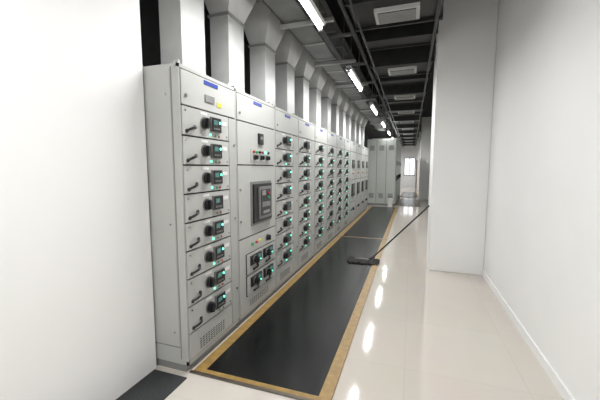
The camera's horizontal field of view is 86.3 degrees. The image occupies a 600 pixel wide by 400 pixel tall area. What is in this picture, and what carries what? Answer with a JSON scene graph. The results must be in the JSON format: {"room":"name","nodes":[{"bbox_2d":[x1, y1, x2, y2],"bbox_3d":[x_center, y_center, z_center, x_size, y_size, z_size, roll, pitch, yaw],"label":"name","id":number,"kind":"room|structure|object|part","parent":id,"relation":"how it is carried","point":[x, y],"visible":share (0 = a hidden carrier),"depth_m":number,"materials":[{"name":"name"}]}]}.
{"room":"electrical room","nodes":[
{"label":"electrical room","id":0,"kind":"room"},
{"bbox_2d":[0,0,156,399],"bbox_3d":[-2.755,-0.427,-0.254,1.530,3.900,5.800,2,6,19],"label":"wall","id":1,"kind":"structure","parent":0,"point":[77,304],"depth_m":1.78,"materials":[{"name":"white paint"}]},
{"bbox_2d":[139,0,371,147],"bbox_3d":[1.688,-1.903,14.537,0.200,3.900,25.200,2,6,19],"label":"wall","id":2,"kind":"structure","parent":0,"point":[149,9],"depth_m":4.03,"materials":[{"name":"black paint"}]},
{"bbox_2d":[204,0,434,138],"bbox_3d":[2.804,-3.561,11.006,4.500,0.100,31.200,2,6,19],"label":"ceiling","id":3,"kind":"structure","parent":0,"point":[333,5],"depth_m":8.34,"materials":[{"name":"black paint"}]},
{"bbox_2d":[299,0,325,30],"bbox_3d":[0.011,-2.160,2.610,0.100,1.020,1.240,2,6,19],"label":"lamp","id":4,"kind":"object","parent":3,"relation":"hanging from","point":[310,7],"visible":1,"depth_m":2.94,"materials":[{"name":"white paint"}]},
{"bbox_2d":[279,0,390,128],"bbox_3d":[1.389,-2.672,7.141,0.600,0.900,10.840,2,6,19],"label":"frame","id":5,"kind":"object","parent":3,"relation":"hanging from","point":[328,19],"visible":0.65,"depth_m":4.65,"materials":[{"name":"metal"}]},
{"bbox_2d":[262,0,385,130],"bbox_3d":[1.458,-2.381,7.710,0.300,0.132,12.100,2,6,19],"label":"cable tray","id":6,"kind":"object","parent":5,"relation":"on","point":[318,44],"visible":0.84,"depth_m":4.12,"materials":[{"name":"grey metal"}]},
{"bbox_2d":[313,0,385,121],"bbox_3d":[1.458,-2.750,7.673,0.300,0.132,12.100,2,6,19],"label":"cable tray","id":7,"kind":"object","parent":5,"relation":"on","point":[332,28],"visible":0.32,"depth_m":4.96,"materials":[{"name":"grey metal"}]},
{"bbox_2d":[345,32,363,91],"bbox_3d":[0.907,-2.417,5.186,0.100,1.020,1.240,2,6,19],"label":"lamp","id":8,"kind":"object","parent":3,"relation":"hanging from","point":[350,71],"visible":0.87,"depth_m":5.02,"materials":[{"name":"white paint"}]},
{"bbox_2d":[369,78,377,114],"bbox_3d":[1.804,-2.674,7.762,0.100,1.020,1.240,2,6,19],"label":"lamp","id":9,"kind":"object","parent":3,"relation":"hanging from","point":[371,104],"visible":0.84,"depth_m":7.45,"materials":[{"name":"white paint"}]},
{"bbox_2d":[380,103,385,127],"bbox_3d":[2.700,-2.931,10.339,0.100,1.020,1.240,2,6,19],"label":"lamp","id":10,"kind":"object","parent":3,"relation":"hanging from","point":[381,120],"visible":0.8,"depth_m":10.13,"materials":[{"name":"white paint"}]},
{"bbox_2d":[337,0,443,146],"bbox_3d":[3.540,-3.046,10.721,1.050,0.865,30.850,2,6,19],"label":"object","id":11,"kind":"structure","parent":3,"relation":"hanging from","point":[411,42],"depth_m":4.86,"materials":[{"name":"black metal"}]},
{"bbox_2d":[374,2,419,24],"bbox_3d":[1.026,-1.958,3.382,0.450,0.053,0.300,2,6,19],"label":"air diffuser","id":12,"kind":"object","parent":11,"relation":"attached to","point":[410,11],"visible":1,"depth_m":3.31,"materials":[{"name":"white metal"}]},
{"bbox_2d":[388,66,416,75],"bbox_3d":[1.714,-2.155,5.357,0.450,0.053,0.300,2,6,19],"label":"air diffuser","id":13,"kind":"object","parent":11,"relation":"attached to","point":[409,69],"visible":1,"depth_m":5.28,"materials":[{"name":"white metal"}]},
{"bbox_2d":[394,94,414,99],"bbox_3d":[2.401,-2.352,7.332,0.450,0.053,0.300,2,6,19],"label":"air diffuser","id":14,"kind":"object","parent":11,"relation":"attached to","point":[409,96],"visible":1,"depth_m":7.23,"materials":[{"name":"white metal"}]},
{"bbox_2d":[398,110,413,113],"bbox_3d":[3.088,-2.549,9.306,0.450,0.053,0.300,2,6,19],"label":"air diffuser","id":15,"kind":"object","parent":11,"relation":"attached to","point":[407,111],"visible":0.99,"depth_m":9.20,"materials":[{"name":"white metal"}]},
{"bbox_2d":[123,187,562,399],"bbox_3d":[2.804,0.419,11.403,4.500,0.100,31.200,2,6,19],"label":"floor","id":16,"kind":"structure","parent":0,"point":[422,333],"depth_m":2.75,"materials":[{"name":"beige tile"}]},
{"bbox_2d":[116,369,186,399],"bbox_3d":[-1.400,1.400,1.036,0.290,0.008,2.770,2,6,19],"label":"carpet","id":17,"kind":"object","parent":16,"relation":"on","point":[157,385],"visible":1,"depth_m":2.19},
{"bbox_2d":[142,59,238,371],"bbox_3d":[-0.967,0.118,2.668,0.682,2.235,0.738,2,6,19],"label":"tall cabinet","id":18,"kind":"object","parent":16,"relation":"on","point":[190,129],"visible":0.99,"depth_m":2.35,"materials":[{"name":"silver metal"}]},
{"bbox_3d":[-1.129,0.129,2.337,0.552,2.080,0.008,2,6,19],"label":"panel","id":19,"kind":"part","parent":18,"relation":"part of","materials":[{"name":"silver metal"}]},
{"bbox_2d":[158,0,205,74],"bbox_3d":[-0.901,-1.805,2.473,0.510,1.697,0.620,2,6,19],"label":"duct","id":20,"kind":"object","parent":18,"relation":"on","point":[181,22],"visible":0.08,"depth_m":2.42,"materials":[{"name":"metal"}]},
{"bbox_2d":[231,85,275,325],"bbox_3d":[-0.692,0.043,3.419,0.708,2.235,0.860,2,6,19],"label":"tall cabinet","id":21,"kind":"object","parent":16,"relation":"on","point":[254,117],"visible":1,"depth_m":3.21,"materials":[{"name":"silver metal"}]},
{"bbox_2d":[204,0,255,91],"bbox_3d":[-0.685,-1.867,3.094,0.510,1.697,0.620,2,6,19],"label":"duct","id":22,"kind":"object","parent":21,"relation":"on","point":[227,18],"visible":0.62,"depth_m":3.02,"materials":[{"name":"metal"}]},
{"bbox_2d":[271,104,297,292],"bbox_3d":[-0.432,-0.035,4.207,0.682,2.235,0.800,2,6,19],"label":"tall cabinet","id":23,"kind":"object","parent":16,"relation":"on","point":[285,123],"visible":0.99,"depth_m":4.02,"materials":[{"name":"silver metal"}]},
{"bbox_2d":[244,0,285,105],"bbox_3d":[-0.426,-1.941,3.836,0.510,1.697,0.620,2,6,19],"label":"duct","id":24,"kind":"object","parent":23,"relation":"on","point":[263,33],"visible":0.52,"depth_m":3.74,"materials":[{"name":"metal"}]},
{"bbox_2d":[275,29,303,113],"bbox_3d":[-0.197,-2.007,4.495,0.510,1.697,0.620,2,6,19],"label":"duct","id":25,"kind":"object","parent":23,"relation":"on","point":[289,50],"visible":0.32,"depth_m":4.40,"materials":[{"name":"metal"}]},
{"bbox_2d":[189,236,385,399],"bbox_3d":[0.494,1.051,4.511,1.055,0.013,4.950,2,6,19],"label":"rubber floor mat","id":26,"kind":"object","parent":16,"relation":"on","point":[296,345],"visible":1,"depth_m":2.91,"materials":[{"name":"rubber"}]},
{"bbox_2d":[347,205,429,264],"bbox_3d":[1.341,0.519,4.967,1.208,0.955,0.330,2,6,19],"label":"mop","id":27,"kind":"object","parent":26,"relation":"on","point":[371,261],"visible":1,"depth_m":5.00,"materials":[{"name":"black plastic"}]},
{"bbox_2d":[295,115,314,271],"bbox_3d":[-0.169,-0.111,4.963,0.682,2.235,0.800,2,6,19],"label":"tall cabinet","id":28,"kind":"object","parent":16,"relation":"on","point":[306,129],"visible":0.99,"depth_m":4.77,"materials":[{"name":"silver metal"}]},
{"bbox_2d":[294,48,315,120],"bbox_3d":[0.032,-2.072,5.153,0.510,1.697,0.620,2,6,19],"label":"duct","id":29,"kind":"object","parent":28,"relation":"on","point":[305,67],"visible":0.27,"depth_m":5.06,"materials":[{"name":"metal"}]},
{"bbox_2d":[312,122,326,257],"bbox_3d":[0.094,-0.186,5.719,0.682,2.235,0.800,2,6,19],"label":"tall cabinet","id":30,"kind":"object","parent":16,"relation":"on","point":[320,159],"visible":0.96,"depth_m":5.52,"materials":[{"name":"silver metal"}]},
{"bbox_2d":[309,66,328,126],"bbox_3d":[0.277,-2.143,5.858,0.510,1.697,0.620,2,6,19],"label":"duct","id":31,"kind":"object","parent":30,"relation":"on","point":[319,76],"visible":0.27,"depth_m":5.76,"materials":[{"name":"metal"}]},
{"bbox_2d":[324,128,336,246],"bbox_3d":[0.357,-0.262,6.475,0.682,2.235,0.800,2,6,19],"label":"tall cabinet","id":32,"kind":"object","parent":16,"relation":"on","point":[331,136],"visible":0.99,"depth_m":6.28,"materials":[{"name":"silver metal"}]},
{"bbox_2d":[321,76,336,130],"bbox_3d":[0.539,-2.218,6.610,0.510,1.697,0.620,2,6,19],"label":"duct","id":33,"kind":"object","parent":32,"relation":"on","point":[328,90],"visible":0.29,"depth_m":6.51,"materials":[{"name":"metal"}]},
{"bbox_2d":[334,133,343,237],"bbox_3d":[0.621,-0.337,7.231,0.682,2.235,0.800,2,6,19],"label":"tall cabinet","id":34,"kind":"object","parent":16,"relation":"on","point":[340,139],"visible":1,"depth_m":7.03,"materials":[{"name":"silver metal"}]},
{"bbox_2d":[331,88,344,134],"bbox_3d":[0.801,-2.293,7.362,0.510,1.697,0.620,2,6,19],"label":"duct","id":35,"kind":"object","parent":34,"relation":"on","point":[338,96],"visible":0.26,"depth_m":7.26,"materials":[{"name":"metal"}]},
{"bbox_2d":[342,136,349,230],"bbox_3d":[0.884,-0.413,7.987,0.682,2.235,0.800,2,6,19],"label":"tall cabinet","id":36,"kind":"object","parent":16,"relation":"on","point":[346,198],"visible":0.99,"depth_m":7.78,"materials":[{"name":"silver metal"}]},
{"bbox_2d":[339,94,349,137],"bbox_3d":[1.063,-2.368,8.115,0.510,1.697,0.620,2,6,19],"label":"duct","id":37,"kind":"object","parent":36,"relation":"on","point":[344,105],"visible":0.23,"depth_m":8.01,"materials":[{"name":"metal"}]},
{"bbox_2d":[348,139,355,224],"bbox_3d":[1.165,-0.494,8.800,0.680,2.235,0.920,2,6,19],"label":"tall cabinet","id":38,"kind":"object","parent":16,"relation":"on","point":[352,144],"visible":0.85,"depth_m":8.61,"materials":[{"name":"silver metal"}]},
{"bbox_2d":[345,102,355,140],"bbox_3d":[1.324,-2.443,8.867,0.510,1.697,0.620,2,6,19],"label":"duct","id":39,"kind":"object","parent":38,"relation":"on","point":[352,106],"visible":0.17,"depth_m":8.76,"materials":[{"name":"metal"}]},
{"bbox_2d":[354,142,360,219],"bbox_3d":[1.468,-0.581,9.669,0.680,2.235,0.920,2,6,19],"label":"tall cabinet","id":40,"kind":"object","parent":16,"relation":"on","point":[358,146],"visible":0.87,"depth_m":9.49,"materials":[{"name":"silver metal"}]},
{"bbox_2d":[351,106,360,141],"bbox_3d":[1.619,-2.528,9.713,0.510,1.697,0.620,2,6,19],"label":"duct","id":41,"kind":"object","parent":40,"relation":"on","point":[355,115],"visible":0.23,"depth_m":9.61,"materials":[{"name":"metal"}]},
{"bbox_2d":[359,144,364,214],"bbox_3d":[1.770,-0.667,10.537,0.680,2.235,0.920,2,6,19],"label":"tall cabinet","id":42,"kind":"object","parent":16,"relation":"on","point":[362,183],"visible":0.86,"depth_m":10.36,"materials":[{"name":"silver metal"}]},
{"bbox_2d":[356,112,364,143],"bbox_3d":[1.913,-2.612,10.559,0.510,1.697,0.620,2,6,19],"label":"duct","id":43,"kind":"object","parent":42,"relation":"on","point":[361,116],"visible":0.19,"depth_m":10.46,"materials":[{"name":"metal"}]},
{"bbox_2d":[364,146,368,210],"bbox_3d":[2.072,-0.754,11.406,0.680,2.235,0.920,2,6,19],"label":"tall cabinet","id":44,"kind":"object","parent":16,"relation":"on","point":[366,149],"visible":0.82,"depth_m":11.23,"materials":[{"name":"silver metal"}]},
{"bbox_2d":[360,117,367,145],"bbox_3d":[2.208,-2.697,11.406,0.510,1.697,0.620,2,6,19],"label":"duct","id":45,"kind":"object","parent":44,"relation":"on","point":[364,122],"visible":0.19,"depth_m":11.30,"materials":[{"name":"metal"}]},
{"bbox_2d":[337,206,397,239],"bbox_3d":[2.260,0.544,9.584,1.055,0.013,5.800,2,6,19],"label":"rubber floor mat","id":46,"kind":"object","parent":16,"relation":"on","point":[375,222],"visible":0.93,"depth_m":8.48,"materials":[{"name":"rubber"}]},
{"bbox_2d":[367,138,397,205],"bbox_3d":[3.455,-1.157,13.352,1.160,2.650,1.212,2,6,19],"label":"tall cabinet","id":47,"kind":"object","parent":16,"relation":"on","point":[383,153],"visible":0.98,"depth_m":12.78,"materials":[{"name":"grey metal"}]},
{"bbox_2d":[387,196,392,206],"bbox_3d":[3.529,0.054,12.550,0.260,0.400,0.260,2,6,19],"label":"plastic bucket","id":48,"kind":"object","parent":16,"relation":"on","point":[389,200],"visible":1,"depth_m":12.48,"materials":[{"name":"white paint"}]},
{"bbox_2d":[396,142,398,200],"bbox_3d":[3.851,-1.270,14.490,1.160,2.650,1.212,2,6,19],"label":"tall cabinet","id":49,"kind":"object","parent":16,"relation":"on","point":[398,142],"visible":0.06,"depth_m":14.26,"materials":[{"name":"grey metal"}]},
{"bbox_2d":[397,144,399,198],"bbox_3d":[4.247,-1.384,15.628,1.160,2.650,1.212,2,6,19],"label":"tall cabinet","id":50,"kind":"object","parent":16,"relation":"on","point":[399,144],"visible":0.05,"depth_m":15.43,"materials":[{"name":"grey metal"}]},
{"bbox_2d":[398,146,400,196],"bbox_3d":[4.643,-1.498,16.765,1.160,2.650,1.212,2,6,19],"label":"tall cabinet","id":51,"kind":"object","parent":16,"relation":"on","point":[400,146],"visible":0.09,"depth_m":16.66,"materials":[{"name":"grey metal"}]},
{"bbox_2d":[396,199,419,206],"bbox_3d":[4.750,0.102,14.012,0.900,0.013,2.960,2,6,19],"label":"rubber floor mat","id":52,"kind":"object","parent":16,"relation":"on","point":[402,202],"visible":1,"depth_m":13.88,"materials":[{"name":"rubber"}]},
{"bbox_2d":[400,192,417,196],"bbox_3d":[6.239,-0.325,18.290,0.900,0.013,3.460,2,6,19],"label":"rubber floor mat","id":53,"kind":"object","parent":16,"relation":"on","point":[403,194],"visible":0.91,"depth_m":18.10,"materials":[{"name":"rubber"}]},
{"bbox_2d":[417,132,420,189],"bbox_3d":[8.318,-2.621,21.730,0.599,3.900,0.800,2,6,19],"label":"column","id":54,"kind":"structure","parent":16,"relation":"on","point":[419,139],"depth_m":21.44,"materials":[{"name":"white paint"}]},
{"bbox_2d":[419,117,431,198],"bbox_3d":[6.191,-2.011,15.618,0.599,3.900,0.800,2,6,19],"label":"column","id":55,"kind":"structure","parent":16,"relation":"on","point":[426,123],"depth_m":15.27,"materials":[{"name":"white paint"}]},
{"bbox_2d":[426,0,498,274],"bbox_3d":[2.363,-0.930,4.785,0.709,3.900,0.780,2,6,19],"label":"column","id":56,"kind":"structure","parent":16,"relation":"on","point":[466,38],"depth_m":4.42,"materials":[{"name":"white paint"}]},
{"bbox_2d":[374,137,418,186],"bbox_3d":[7.875,-3.025,25.779,4.500,3.900,0.200,2,6,19],"label":"wall","id":57,"kind":"structure","parent":0,"point":[407,151],"depth_m":25.46,"materials":[{"name":"white paint"}]},
{"bbox_2d":[404,158,414,175],"bbox_3d":[8.681,-2.635,25.393,0.800,1.400,0.069,2,6,19],"label":"window","id":58,"kind":"structure","parent":57,"relation":"in","point":[409,163],"depth_m":25.36,"materials":[{"name":"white glass"}]},
{"bbox_2d":[415,160,417,186],"bbox_3d":[9.448,-2.060,25.171,0.630,2.100,0.085,2,6,19],"label":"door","id":59,"kind":"structure","parent":57,"relation":"in","point":[416,160],"depth_m":25.22,"materials":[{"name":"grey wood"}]},
{"bbox_2d":[483,0,599,399],"bbox_3d":[4.803,-1.491,10.410,0.200,3.900,31.000,2,6,19],"label":"wall","id":60,"kind":"structure","parent":0,"point":[542,246],"depth_m":2.41,"materials":[{"name":"white paint"}]},
{"bbox_2d":[482,270,574,399],"bbox_3d":[1.095,1.440,0.273,0.015,0.080,8.960,2,6,19],"label":"baseboard","id":61,"kind":"structure","parent":60,"relation":"attached to","point":[562,389],"depth_m":2.60,"materials":[{"name":"white paint"}]}
]}

